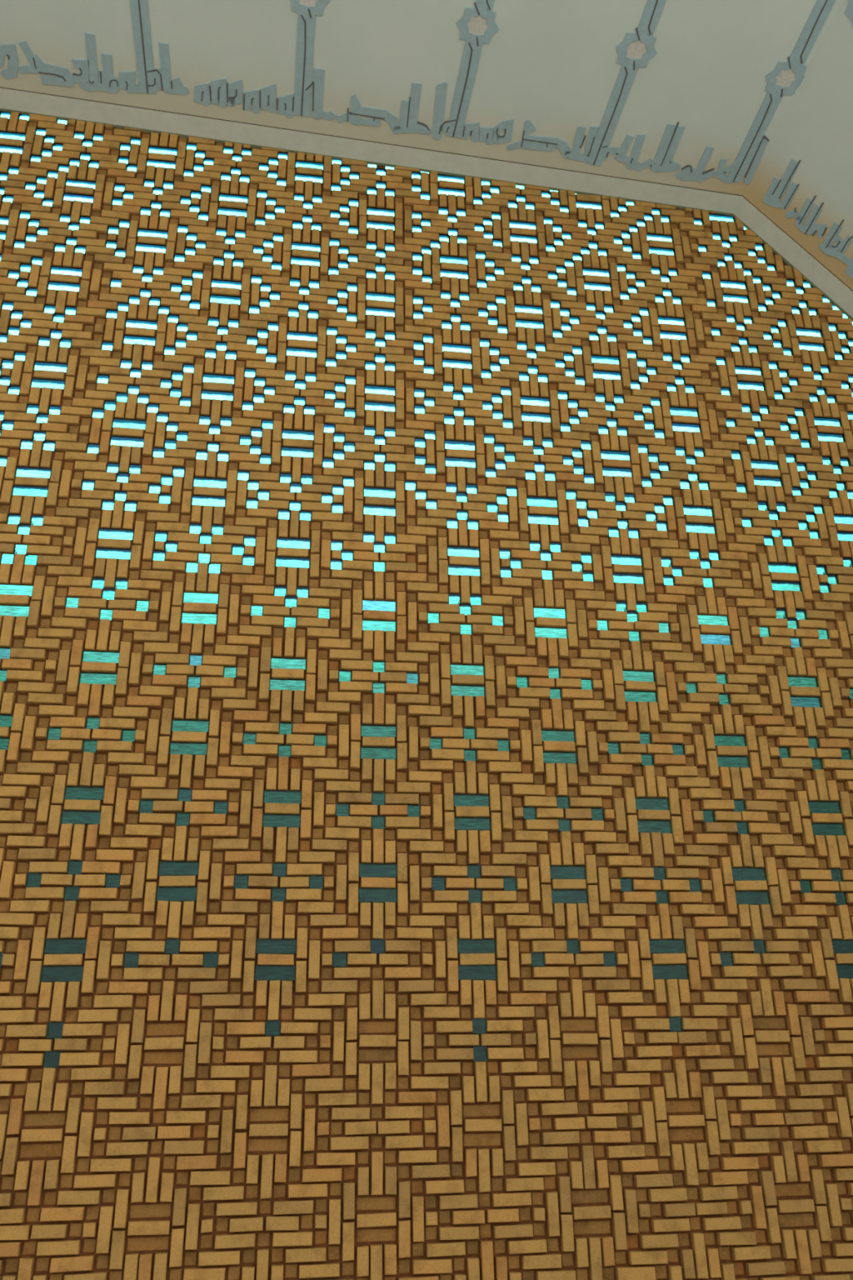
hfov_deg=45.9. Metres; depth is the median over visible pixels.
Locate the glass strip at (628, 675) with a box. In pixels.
[622,670,655,681]
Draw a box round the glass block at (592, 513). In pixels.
[586,508,598,519]
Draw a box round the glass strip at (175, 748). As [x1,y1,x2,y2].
[168,741,208,755]
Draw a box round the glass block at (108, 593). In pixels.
[101,587,115,599]
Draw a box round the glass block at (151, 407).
[146,403,159,413]
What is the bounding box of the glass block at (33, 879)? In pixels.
[25,872,42,887]
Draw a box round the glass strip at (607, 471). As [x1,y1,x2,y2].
[602,466,632,477]
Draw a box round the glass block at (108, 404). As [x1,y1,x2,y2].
[103,400,116,411]
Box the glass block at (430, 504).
[425,498,437,509]
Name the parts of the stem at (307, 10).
stem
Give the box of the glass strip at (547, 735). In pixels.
[541,729,575,742]
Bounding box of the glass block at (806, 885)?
[797,880,813,893]
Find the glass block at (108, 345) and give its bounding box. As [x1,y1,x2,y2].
[101,341,113,351]
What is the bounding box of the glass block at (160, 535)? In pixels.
[154,530,168,542]
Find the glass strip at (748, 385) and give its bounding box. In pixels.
[737,380,765,391]
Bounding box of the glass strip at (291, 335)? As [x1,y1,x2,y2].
[286,330,317,342]
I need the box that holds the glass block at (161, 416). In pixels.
[155,412,168,422]
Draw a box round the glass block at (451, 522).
[446,518,458,529]
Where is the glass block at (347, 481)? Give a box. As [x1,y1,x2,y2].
[342,476,354,487]
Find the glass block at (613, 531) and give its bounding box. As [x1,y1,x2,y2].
[608,527,620,537]
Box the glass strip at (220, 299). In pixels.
[208,293,240,305]
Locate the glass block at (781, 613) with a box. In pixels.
[776,608,787,618]
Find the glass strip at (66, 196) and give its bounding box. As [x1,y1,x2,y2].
[62,192,93,204]
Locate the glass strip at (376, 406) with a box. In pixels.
[364,400,395,413]
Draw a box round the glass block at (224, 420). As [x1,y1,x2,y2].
[219,416,231,426]
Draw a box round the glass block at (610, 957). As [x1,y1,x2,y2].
[602,951,617,966]
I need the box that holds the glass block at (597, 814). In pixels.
[590,808,604,820]
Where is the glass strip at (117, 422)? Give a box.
[111,417,146,430]
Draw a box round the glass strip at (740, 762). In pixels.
[716,755,750,768]
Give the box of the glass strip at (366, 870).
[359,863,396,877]
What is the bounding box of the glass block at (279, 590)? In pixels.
[273,585,286,597]
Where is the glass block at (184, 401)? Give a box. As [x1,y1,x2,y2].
[178,396,191,407]
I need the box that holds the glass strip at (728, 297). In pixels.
[723,293,750,303]
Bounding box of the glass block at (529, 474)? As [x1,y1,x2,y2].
[524,470,536,480]
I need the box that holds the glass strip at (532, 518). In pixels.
[527,513,559,525]
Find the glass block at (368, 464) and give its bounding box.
[363,460,375,471]
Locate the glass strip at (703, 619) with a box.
[697,614,729,626]
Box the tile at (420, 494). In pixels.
[415,489,426,500]
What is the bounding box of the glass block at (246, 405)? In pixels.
[241,400,253,410]
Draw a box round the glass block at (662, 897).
[654,890,669,903]
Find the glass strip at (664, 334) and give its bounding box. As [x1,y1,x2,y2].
[659,330,688,341]
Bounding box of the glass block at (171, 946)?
[164,938,180,954]
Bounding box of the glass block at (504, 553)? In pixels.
[498,548,511,559]
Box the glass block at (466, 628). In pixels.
[459,623,472,635]
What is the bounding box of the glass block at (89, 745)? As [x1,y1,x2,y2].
[82,739,97,752]
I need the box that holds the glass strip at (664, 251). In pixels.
[648,246,675,257]
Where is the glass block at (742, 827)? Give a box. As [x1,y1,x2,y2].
[734,821,749,834]
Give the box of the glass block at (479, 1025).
[471,1018,486,1033]
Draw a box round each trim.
[0,87,742,215]
[732,195,852,320]
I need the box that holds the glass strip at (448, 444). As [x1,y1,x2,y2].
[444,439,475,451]
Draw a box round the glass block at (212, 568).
[208,563,221,574]
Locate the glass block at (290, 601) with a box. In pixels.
[284,595,297,607]
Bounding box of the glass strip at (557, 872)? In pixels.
[549,865,586,879]
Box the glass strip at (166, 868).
[158,861,199,875]
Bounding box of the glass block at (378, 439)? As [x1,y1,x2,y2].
[373,435,385,445]
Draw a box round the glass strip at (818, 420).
[813,416,842,426]
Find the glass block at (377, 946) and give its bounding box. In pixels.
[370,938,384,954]
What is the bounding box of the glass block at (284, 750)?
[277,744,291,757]
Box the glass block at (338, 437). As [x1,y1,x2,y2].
[333,432,345,443]
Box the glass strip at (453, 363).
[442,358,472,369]
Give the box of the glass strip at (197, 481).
[192,476,227,488]
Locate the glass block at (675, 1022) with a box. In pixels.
[667,1016,682,1031]
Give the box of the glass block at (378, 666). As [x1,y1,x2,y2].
[372,660,385,673]
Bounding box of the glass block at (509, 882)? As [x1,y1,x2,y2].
[502,876,516,890]
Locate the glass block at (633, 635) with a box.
[627,630,640,642]
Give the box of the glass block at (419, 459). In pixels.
[414,454,426,464]
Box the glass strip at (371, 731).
[360,724,396,737]
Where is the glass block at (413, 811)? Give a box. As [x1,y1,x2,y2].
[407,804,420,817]
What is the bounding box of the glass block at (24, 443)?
[19,439,33,450]
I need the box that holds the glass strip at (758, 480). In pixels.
[753,475,782,487]
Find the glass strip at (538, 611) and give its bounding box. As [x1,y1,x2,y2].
[533,607,566,619]
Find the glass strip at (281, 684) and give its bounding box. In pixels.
[269,678,305,691]
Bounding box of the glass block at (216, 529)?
[210,524,223,534]
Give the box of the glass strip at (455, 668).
[449,663,484,676]
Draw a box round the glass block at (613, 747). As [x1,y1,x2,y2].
[606,742,620,754]
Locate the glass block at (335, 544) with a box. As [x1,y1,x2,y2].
[330,539,342,551]
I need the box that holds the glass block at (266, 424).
[261,418,273,430]
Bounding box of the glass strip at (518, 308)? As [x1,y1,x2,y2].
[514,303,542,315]
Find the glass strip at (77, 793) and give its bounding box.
[63,786,104,800]
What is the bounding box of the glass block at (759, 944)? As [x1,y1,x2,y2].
[751,939,766,953]
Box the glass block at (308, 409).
[303,404,315,415]
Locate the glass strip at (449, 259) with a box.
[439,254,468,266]
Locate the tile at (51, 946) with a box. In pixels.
[43,938,86,954]
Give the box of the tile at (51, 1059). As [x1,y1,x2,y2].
[42,1051,60,1067]
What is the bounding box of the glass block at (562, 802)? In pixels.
[555,795,569,808]
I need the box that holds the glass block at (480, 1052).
[472,1045,487,1061]
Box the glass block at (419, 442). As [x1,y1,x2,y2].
[414,437,426,448]
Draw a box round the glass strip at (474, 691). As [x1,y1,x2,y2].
[450,684,485,697]
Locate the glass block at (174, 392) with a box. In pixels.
[168,387,182,398]
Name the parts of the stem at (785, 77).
stem, stem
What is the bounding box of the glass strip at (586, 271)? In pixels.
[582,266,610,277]
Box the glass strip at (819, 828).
[811,822,845,835]
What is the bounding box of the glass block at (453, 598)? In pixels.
[448,593,460,604]
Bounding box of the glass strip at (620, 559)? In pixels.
[610,554,643,566]
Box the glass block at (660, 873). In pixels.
[652,866,666,879]
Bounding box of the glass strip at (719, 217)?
[709,213,735,223]
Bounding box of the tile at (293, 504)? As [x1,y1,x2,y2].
[288,500,301,511]
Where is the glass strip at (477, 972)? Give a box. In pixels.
[457,964,497,980]
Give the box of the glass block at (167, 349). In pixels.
[163,345,175,355]
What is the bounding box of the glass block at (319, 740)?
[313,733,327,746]
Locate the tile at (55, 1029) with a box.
[46,1022,64,1038]
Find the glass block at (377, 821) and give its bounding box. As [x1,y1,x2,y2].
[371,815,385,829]
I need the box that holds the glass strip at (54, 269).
[49,265,82,277]
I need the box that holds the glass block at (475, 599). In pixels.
[470,594,481,604]
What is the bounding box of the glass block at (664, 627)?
[657,622,670,632]
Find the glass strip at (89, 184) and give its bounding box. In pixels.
[64,178,96,190]
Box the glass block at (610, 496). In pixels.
[604,492,616,502]
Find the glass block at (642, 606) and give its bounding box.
[635,601,648,612]
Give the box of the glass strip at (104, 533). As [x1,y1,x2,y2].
[97,528,133,541]
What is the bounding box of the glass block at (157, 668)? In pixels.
[151,663,166,675]
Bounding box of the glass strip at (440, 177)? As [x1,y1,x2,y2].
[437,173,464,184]
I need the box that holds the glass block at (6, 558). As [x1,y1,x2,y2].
[0,553,14,564]
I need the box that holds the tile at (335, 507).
[331,502,343,514]
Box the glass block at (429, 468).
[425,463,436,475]
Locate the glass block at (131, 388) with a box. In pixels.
[127,384,139,394]
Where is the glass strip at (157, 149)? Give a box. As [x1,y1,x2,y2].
[147,145,177,156]
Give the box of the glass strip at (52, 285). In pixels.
[46,280,79,293]
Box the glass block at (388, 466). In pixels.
[384,461,395,472]
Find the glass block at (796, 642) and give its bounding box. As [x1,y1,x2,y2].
[790,637,801,648]
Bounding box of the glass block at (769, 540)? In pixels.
[762,535,775,546]
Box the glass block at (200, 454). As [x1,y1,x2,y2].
[195,449,207,461]
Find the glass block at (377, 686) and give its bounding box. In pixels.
[372,681,385,694]
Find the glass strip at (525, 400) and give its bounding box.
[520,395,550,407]
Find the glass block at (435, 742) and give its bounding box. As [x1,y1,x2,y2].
[429,737,442,750]
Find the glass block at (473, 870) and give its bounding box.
[466,864,480,878]
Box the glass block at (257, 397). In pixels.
[253,393,264,402]
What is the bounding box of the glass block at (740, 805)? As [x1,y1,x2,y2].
[732,799,746,811]
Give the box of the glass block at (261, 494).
[257,489,269,499]
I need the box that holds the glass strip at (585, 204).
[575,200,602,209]
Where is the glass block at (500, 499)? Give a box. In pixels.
[496,493,508,505]
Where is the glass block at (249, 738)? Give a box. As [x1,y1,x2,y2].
[242,732,256,745]
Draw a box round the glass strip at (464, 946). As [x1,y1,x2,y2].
[457,939,496,953]
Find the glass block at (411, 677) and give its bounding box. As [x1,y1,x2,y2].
[405,672,418,684]
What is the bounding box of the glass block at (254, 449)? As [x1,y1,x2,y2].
[248,444,262,454]
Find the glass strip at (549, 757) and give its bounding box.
[542,751,577,764]
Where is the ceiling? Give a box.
[0,0,852,289]
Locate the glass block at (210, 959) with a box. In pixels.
[202,952,218,967]
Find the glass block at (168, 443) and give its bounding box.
[164,439,176,449]
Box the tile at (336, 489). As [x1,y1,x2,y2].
[332,484,343,496]
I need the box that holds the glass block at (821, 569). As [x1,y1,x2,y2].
[816,564,827,575]
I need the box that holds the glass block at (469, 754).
[463,749,476,762]
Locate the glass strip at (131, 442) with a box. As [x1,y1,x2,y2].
[109,435,143,448]
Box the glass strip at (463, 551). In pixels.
[447,545,479,558]
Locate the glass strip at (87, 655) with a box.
[81,650,119,663]
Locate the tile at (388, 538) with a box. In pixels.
[383,533,395,544]
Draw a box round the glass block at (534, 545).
[528,540,541,551]
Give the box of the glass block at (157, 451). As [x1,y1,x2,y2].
[151,447,164,457]
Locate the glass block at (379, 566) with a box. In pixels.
[373,561,385,572]
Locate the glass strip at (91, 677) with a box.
[78,671,117,685]
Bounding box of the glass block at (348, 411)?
[344,408,355,418]
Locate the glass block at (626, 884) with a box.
[618,878,633,891]
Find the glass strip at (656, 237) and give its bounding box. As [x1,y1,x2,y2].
[646,232,673,243]
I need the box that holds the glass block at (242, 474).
[236,470,249,480]
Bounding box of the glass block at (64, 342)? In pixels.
[58,337,71,348]
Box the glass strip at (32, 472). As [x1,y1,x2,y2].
[14,466,51,479]
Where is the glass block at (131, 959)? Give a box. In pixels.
[123,952,139,967]
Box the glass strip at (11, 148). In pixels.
[0,144,23,155]
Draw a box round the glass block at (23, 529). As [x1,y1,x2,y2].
[16,523,31,535]
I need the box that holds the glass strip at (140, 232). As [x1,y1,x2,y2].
[137,227,168,239]
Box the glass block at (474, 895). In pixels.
[467,888,481,902]
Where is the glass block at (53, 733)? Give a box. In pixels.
[46,727,62,740]
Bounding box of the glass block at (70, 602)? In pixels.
[64,596,78,608]
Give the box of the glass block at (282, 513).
[277,508,289,520]
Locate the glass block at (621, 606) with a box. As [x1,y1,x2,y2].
[614,600,627,611]
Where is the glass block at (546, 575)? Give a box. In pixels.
[541,569,553,580]
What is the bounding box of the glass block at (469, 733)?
[462,727,475,740]
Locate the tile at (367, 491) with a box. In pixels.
[363,486,395,498]
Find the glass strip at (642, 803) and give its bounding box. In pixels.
[635,797,670,810]
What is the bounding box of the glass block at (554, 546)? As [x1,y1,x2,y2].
[549,542,561,552]
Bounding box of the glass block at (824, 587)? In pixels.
[819,582,831,593]
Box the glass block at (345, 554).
[341,549,353,560]
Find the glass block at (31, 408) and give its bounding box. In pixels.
[25,403,39,413]
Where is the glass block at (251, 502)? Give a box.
[245,497,258,508]
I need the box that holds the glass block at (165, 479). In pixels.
[160,474,173,486]
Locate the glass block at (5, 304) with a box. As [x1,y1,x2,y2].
[0,301,13,311]
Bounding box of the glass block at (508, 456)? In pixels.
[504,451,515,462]
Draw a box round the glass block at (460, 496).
[456,492,467,502]
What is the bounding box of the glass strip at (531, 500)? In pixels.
[526,496,558,507]
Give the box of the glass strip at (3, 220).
[0,215,8,225]
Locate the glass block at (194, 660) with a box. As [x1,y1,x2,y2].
[188,653,202,666]
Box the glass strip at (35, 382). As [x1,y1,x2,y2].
[30,377,65,390]
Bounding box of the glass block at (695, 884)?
[687,878,702,892]
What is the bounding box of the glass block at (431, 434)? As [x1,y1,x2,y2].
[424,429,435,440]
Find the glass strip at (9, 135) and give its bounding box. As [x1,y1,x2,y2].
[0,130,26,142]
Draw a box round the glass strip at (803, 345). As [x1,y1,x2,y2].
[798,341,826,352]
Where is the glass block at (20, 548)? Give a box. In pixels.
[13,543,27,555]
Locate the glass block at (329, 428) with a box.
[323,422,334,434]
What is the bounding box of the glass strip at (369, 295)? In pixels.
[365,291,395,302]
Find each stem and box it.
[129,0,155,94]
[290,0,329,116]
[445,0,498,137]
[586,0,666,165]
[726,0,835,182]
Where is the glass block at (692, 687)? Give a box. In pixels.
[685,682,697,693]
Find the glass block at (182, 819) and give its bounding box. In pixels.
[175,812,190,826]
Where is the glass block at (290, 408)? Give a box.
[283,403,294,414]
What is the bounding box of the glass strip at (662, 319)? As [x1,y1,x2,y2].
[657,315,685,326]
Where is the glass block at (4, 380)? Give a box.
[0,375,10,386]
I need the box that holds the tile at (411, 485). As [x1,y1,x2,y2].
[404,480,416,490]
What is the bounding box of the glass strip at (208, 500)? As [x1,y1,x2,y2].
[191,494,226,507]
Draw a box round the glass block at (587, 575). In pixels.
[582,570,594,582]
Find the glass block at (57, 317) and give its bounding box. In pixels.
[52,312,65,323]
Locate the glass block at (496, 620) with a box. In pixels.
[491,614,503,626]
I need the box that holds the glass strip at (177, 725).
[170,719,209,733]
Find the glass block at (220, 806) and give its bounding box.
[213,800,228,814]
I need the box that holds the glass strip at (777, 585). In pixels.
[771,580,802,591]
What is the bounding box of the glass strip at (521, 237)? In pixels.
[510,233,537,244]
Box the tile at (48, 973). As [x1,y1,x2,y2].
[40,965,84,982]
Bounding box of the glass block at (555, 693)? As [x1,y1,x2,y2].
[548,687,561,700]
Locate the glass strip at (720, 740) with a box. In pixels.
[714,734,746,746]
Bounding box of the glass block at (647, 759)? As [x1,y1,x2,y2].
[640,753,653,765]
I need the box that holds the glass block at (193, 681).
[186,675,200,688]
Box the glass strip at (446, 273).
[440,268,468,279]
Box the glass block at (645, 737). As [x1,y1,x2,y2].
[639,732,651,744]
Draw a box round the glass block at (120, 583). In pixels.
[114,577,128,589]
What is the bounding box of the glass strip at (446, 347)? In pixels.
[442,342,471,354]
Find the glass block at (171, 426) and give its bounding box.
[165,421,178,432]
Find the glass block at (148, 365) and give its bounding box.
[140,360,153,369]
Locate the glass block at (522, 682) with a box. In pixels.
[515,675,528,688]
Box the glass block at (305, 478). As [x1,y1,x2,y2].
[300,474,312,484]
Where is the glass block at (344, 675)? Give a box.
[338,670,351,682]
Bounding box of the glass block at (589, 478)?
[583,473,595,484]
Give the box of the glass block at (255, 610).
[249,604,263,616]
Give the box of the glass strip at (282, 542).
[275,537,310,549]
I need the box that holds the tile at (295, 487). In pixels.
[289,482,302,493]
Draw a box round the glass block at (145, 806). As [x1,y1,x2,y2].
[138,799,154,813]
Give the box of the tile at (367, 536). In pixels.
[362,532,374,542]
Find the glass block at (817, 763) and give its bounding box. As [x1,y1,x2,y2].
[809,757,823,769]
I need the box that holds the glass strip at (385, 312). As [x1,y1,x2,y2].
[365,306,395,318]
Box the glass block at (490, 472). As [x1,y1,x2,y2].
[484,467,497,477]
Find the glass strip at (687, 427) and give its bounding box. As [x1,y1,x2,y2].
[671,422,701,432]
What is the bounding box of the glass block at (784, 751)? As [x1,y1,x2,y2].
[777,746,790,758]
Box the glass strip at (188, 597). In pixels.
[182,591,218,604]
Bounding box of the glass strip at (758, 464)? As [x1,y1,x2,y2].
[751,459,780,470]
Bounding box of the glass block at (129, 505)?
[123,500,137,512]
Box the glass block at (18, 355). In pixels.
[13,351,26,361]
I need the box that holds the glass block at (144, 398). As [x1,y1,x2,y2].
[136,393,149,404]
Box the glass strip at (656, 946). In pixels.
[648,939,685,953]
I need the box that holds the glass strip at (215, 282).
[210,279,241,290]
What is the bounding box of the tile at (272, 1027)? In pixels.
[265,1020,280,1035]
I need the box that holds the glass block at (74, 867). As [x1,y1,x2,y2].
[66,860,83,875]
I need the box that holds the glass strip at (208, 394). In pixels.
[200,389,233,401]
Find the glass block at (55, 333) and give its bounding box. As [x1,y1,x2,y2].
[49,328,62,338]
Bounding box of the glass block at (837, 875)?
[828,868,843,881]
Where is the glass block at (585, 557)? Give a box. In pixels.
[580,552,592,564]
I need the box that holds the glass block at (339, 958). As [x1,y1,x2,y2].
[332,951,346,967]
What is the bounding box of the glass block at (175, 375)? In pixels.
[171,370,183,381]
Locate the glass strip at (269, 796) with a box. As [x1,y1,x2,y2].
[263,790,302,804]
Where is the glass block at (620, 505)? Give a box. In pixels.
[615,501,626,511]
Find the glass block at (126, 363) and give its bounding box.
[120,359,132,368]
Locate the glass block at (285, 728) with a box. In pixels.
[278,722,292,735]
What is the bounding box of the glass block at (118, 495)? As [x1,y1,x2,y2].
[113,490,127,502]
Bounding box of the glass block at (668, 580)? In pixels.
[662,574,675,586]
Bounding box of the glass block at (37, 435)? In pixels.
[31,431,45,442]
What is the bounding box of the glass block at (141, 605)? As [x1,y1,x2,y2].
[135,600,149,612]
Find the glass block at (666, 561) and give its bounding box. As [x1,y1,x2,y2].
[660,556,672,567]
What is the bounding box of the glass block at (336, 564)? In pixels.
[329,558,342,569]
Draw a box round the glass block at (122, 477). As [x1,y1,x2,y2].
[115,471,129,483]
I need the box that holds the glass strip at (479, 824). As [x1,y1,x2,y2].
[454,817,490,831]
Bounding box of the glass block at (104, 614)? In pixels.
[98,608,113,621]
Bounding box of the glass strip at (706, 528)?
[685,522,716,534]
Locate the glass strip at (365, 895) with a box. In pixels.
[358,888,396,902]
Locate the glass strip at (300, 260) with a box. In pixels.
[290,256,319,267]
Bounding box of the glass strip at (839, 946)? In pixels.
[831,939,852,953]
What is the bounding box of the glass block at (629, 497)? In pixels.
[624,493,635,502]
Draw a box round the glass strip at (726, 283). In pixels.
[720,279,747,289]
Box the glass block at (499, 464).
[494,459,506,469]
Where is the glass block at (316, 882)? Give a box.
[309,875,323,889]
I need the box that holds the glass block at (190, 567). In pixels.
[185,562,198,573]
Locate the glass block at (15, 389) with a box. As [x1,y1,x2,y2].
[6,384,20,395]
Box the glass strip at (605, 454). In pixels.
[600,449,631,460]
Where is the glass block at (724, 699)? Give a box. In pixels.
[718,693,730,705]
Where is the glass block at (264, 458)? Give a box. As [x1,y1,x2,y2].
[259,453,271,464]
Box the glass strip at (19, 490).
[11,484,48,497]
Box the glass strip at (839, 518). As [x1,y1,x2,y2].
[833,513,852,524]
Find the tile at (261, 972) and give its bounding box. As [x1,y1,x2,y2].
[254,965,295,980]
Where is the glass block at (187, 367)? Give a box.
[182,363,194,373]
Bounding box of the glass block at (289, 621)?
[283,616,296,628]
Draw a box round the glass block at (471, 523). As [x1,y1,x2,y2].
[466,519,479,530]
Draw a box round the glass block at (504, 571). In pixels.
[499,567,511,577]
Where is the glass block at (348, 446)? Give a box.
[343,441,355,451]
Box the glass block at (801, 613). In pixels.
[795,608,807,619]
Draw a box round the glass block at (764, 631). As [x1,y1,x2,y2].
[759,626,770,637]
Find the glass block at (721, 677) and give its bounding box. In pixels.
[715,673,728,684]
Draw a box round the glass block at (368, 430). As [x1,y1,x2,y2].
[364,426,375,435]
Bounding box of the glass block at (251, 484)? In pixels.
[246,480,259,491]
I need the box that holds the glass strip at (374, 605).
[361,600,395,612]
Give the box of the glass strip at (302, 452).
[280,446,313,458]
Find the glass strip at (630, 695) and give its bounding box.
[624,689,657,702]
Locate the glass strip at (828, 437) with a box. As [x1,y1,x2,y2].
[817,431,845,443]
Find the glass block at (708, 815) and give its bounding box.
[700,809,715,822]
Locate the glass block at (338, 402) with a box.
[333,398,346,409]
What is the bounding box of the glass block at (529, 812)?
[522,806,536,819]
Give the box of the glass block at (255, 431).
[250,426,262,438]
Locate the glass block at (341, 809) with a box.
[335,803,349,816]
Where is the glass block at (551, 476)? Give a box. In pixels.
[544,471,555,482]
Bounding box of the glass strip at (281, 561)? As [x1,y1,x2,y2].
[275,555,310,568]
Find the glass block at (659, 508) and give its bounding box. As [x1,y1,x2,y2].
[653,503,666,514]
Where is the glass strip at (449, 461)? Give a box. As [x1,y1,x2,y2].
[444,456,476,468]
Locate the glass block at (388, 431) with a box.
[384,426,395,437]
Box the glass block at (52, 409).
[47,404,61,414]
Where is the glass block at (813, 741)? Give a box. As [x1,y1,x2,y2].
[805,737,819,749]
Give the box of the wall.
[0,111,852,1279]
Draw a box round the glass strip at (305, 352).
[285,346,317,358]
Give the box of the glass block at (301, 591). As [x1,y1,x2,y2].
[296,586,308,597]
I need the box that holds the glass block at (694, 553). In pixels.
[688,549,700,559]
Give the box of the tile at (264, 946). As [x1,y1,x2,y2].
[255,938,296,954]
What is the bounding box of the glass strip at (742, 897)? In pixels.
[735,891,770,904]
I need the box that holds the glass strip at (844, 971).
[835,964,852,978]
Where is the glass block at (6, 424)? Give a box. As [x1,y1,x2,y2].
[0,419,14,430]
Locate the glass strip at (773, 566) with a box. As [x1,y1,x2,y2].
[768,562,799,573]
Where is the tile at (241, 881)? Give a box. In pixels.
[233,874,248,888]
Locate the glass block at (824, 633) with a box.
[817,629,829,639]
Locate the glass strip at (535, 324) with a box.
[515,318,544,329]
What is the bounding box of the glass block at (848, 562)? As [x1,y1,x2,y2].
[842,557,852,566]
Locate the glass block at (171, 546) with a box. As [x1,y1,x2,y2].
[164,541,177,551]
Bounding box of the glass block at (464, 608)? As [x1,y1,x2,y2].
[459,603,471,615]
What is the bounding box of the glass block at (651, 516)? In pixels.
[645,511,657,520]
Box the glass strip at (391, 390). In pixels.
[364,384,395,396]
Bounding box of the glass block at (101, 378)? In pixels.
[96,373,109,383]
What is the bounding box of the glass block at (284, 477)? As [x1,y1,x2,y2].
[279,472,291,483]
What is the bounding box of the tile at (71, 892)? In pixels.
[63,885,80,901]
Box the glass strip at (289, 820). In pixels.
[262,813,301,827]
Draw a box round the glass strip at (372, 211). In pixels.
[366,206,395,217]
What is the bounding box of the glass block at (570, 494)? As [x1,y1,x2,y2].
[565,489,577,499]
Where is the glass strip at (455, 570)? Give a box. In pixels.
[448,564,480,577]
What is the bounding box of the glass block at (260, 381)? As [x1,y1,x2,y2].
[253,376,265,386]
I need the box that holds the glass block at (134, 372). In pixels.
[128,368,141,378]
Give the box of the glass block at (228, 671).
[222,666,236,678]
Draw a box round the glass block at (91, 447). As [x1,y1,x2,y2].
[86,443,99,454]
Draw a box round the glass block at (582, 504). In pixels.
[576,498,587,509]
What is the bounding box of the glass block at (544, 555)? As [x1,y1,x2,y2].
[539,550,551,561]
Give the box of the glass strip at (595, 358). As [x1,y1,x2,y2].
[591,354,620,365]
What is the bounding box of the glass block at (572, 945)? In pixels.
[565,939,580,953]
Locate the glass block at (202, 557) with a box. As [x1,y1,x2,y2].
[197,552,210,563]
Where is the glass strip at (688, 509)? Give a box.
[683,505,714,516]
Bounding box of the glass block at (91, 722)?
[84,716,100,729]
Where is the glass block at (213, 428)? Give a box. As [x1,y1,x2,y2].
[208,424,220,435]
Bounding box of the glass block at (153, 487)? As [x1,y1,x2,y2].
[147,483,161,494]
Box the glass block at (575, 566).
[571,560,583,572]
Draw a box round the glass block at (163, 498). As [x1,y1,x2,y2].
[158,493,171,504]
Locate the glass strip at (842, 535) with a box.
[836,530,852,542]
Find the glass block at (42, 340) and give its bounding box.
[37,336,50,346]
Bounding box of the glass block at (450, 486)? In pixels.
[445,482,457,493]
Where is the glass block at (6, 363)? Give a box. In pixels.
[0,358,13,369]
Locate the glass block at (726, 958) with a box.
[718,951,733,966]
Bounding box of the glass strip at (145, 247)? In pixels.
[134,242,166,253]
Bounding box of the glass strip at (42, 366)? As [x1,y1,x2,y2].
[32,360,67,373]
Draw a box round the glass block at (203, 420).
[198,414,210,425]
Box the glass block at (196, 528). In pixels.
[188,523,201,534]
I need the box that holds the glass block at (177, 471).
[172,466,185,477]
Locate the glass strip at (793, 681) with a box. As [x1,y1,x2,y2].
[787,675,818,687]
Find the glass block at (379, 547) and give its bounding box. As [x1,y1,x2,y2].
[373,542,385,553]
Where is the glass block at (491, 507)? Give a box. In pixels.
[486,502,498,511]
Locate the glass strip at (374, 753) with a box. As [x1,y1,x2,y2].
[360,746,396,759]
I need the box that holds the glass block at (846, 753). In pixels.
[840,748,852,759]
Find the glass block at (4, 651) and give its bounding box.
[0,647,11,660]
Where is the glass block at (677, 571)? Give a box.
[671,566,683,576]
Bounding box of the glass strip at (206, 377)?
[202,373,235,385]
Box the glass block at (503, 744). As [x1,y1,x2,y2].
[497,738,510,751]
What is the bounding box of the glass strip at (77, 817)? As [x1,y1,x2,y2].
[60,810,101,825]
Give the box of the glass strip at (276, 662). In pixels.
[270,657,306,670]
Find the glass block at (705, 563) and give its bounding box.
[699,558,711,569]
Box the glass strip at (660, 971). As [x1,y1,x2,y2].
[652,964,688,979]
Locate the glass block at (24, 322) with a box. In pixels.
[18,318,31,327]
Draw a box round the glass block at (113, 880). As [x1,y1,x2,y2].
[104,873,120,888]
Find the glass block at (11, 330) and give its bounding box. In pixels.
[6,325,19,335]
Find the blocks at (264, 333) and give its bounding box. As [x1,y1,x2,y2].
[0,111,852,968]
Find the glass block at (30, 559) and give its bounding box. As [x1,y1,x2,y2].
[23,554,37,565]
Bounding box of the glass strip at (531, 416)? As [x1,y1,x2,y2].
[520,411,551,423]
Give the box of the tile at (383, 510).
[363,504,395,516]
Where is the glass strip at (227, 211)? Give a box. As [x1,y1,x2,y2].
[217,206,247,217]
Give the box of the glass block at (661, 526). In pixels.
[656,520,667,531]
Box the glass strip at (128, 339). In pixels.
[122,334,155,346]
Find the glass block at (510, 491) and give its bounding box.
[506,485,517,497]
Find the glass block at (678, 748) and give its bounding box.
[671,743,684,755]
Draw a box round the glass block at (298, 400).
[293,395,305,405]
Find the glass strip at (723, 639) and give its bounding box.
[700,633,732,645]
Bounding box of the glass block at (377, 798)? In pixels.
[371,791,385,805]
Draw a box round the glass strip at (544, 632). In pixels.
[534,626,568,639]
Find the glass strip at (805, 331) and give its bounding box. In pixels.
[795,327,822,337]
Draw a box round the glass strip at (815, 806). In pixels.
[808,800,841,813]
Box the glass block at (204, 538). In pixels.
[199,533,212,544]
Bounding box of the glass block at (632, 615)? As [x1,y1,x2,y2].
[626,610,639,622]
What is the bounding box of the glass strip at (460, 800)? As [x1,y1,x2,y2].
[453,793,489,807]
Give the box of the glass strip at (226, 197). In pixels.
[218,192,248,204]
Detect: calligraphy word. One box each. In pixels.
[0,40,74,87]
[71,32,141,93]
[146,42,188,94]
[193,78,276,113]
[276,67,337,120]
[335,82,431,134]
[431,81,514,145]
[506,119,598,162]
[602,133,645,169]
[637,121,685,172]
[675,146,734,183]
[743,135,769,184]
[762,158,800,209]
[785,195,826,238]
[818,219,852,279]

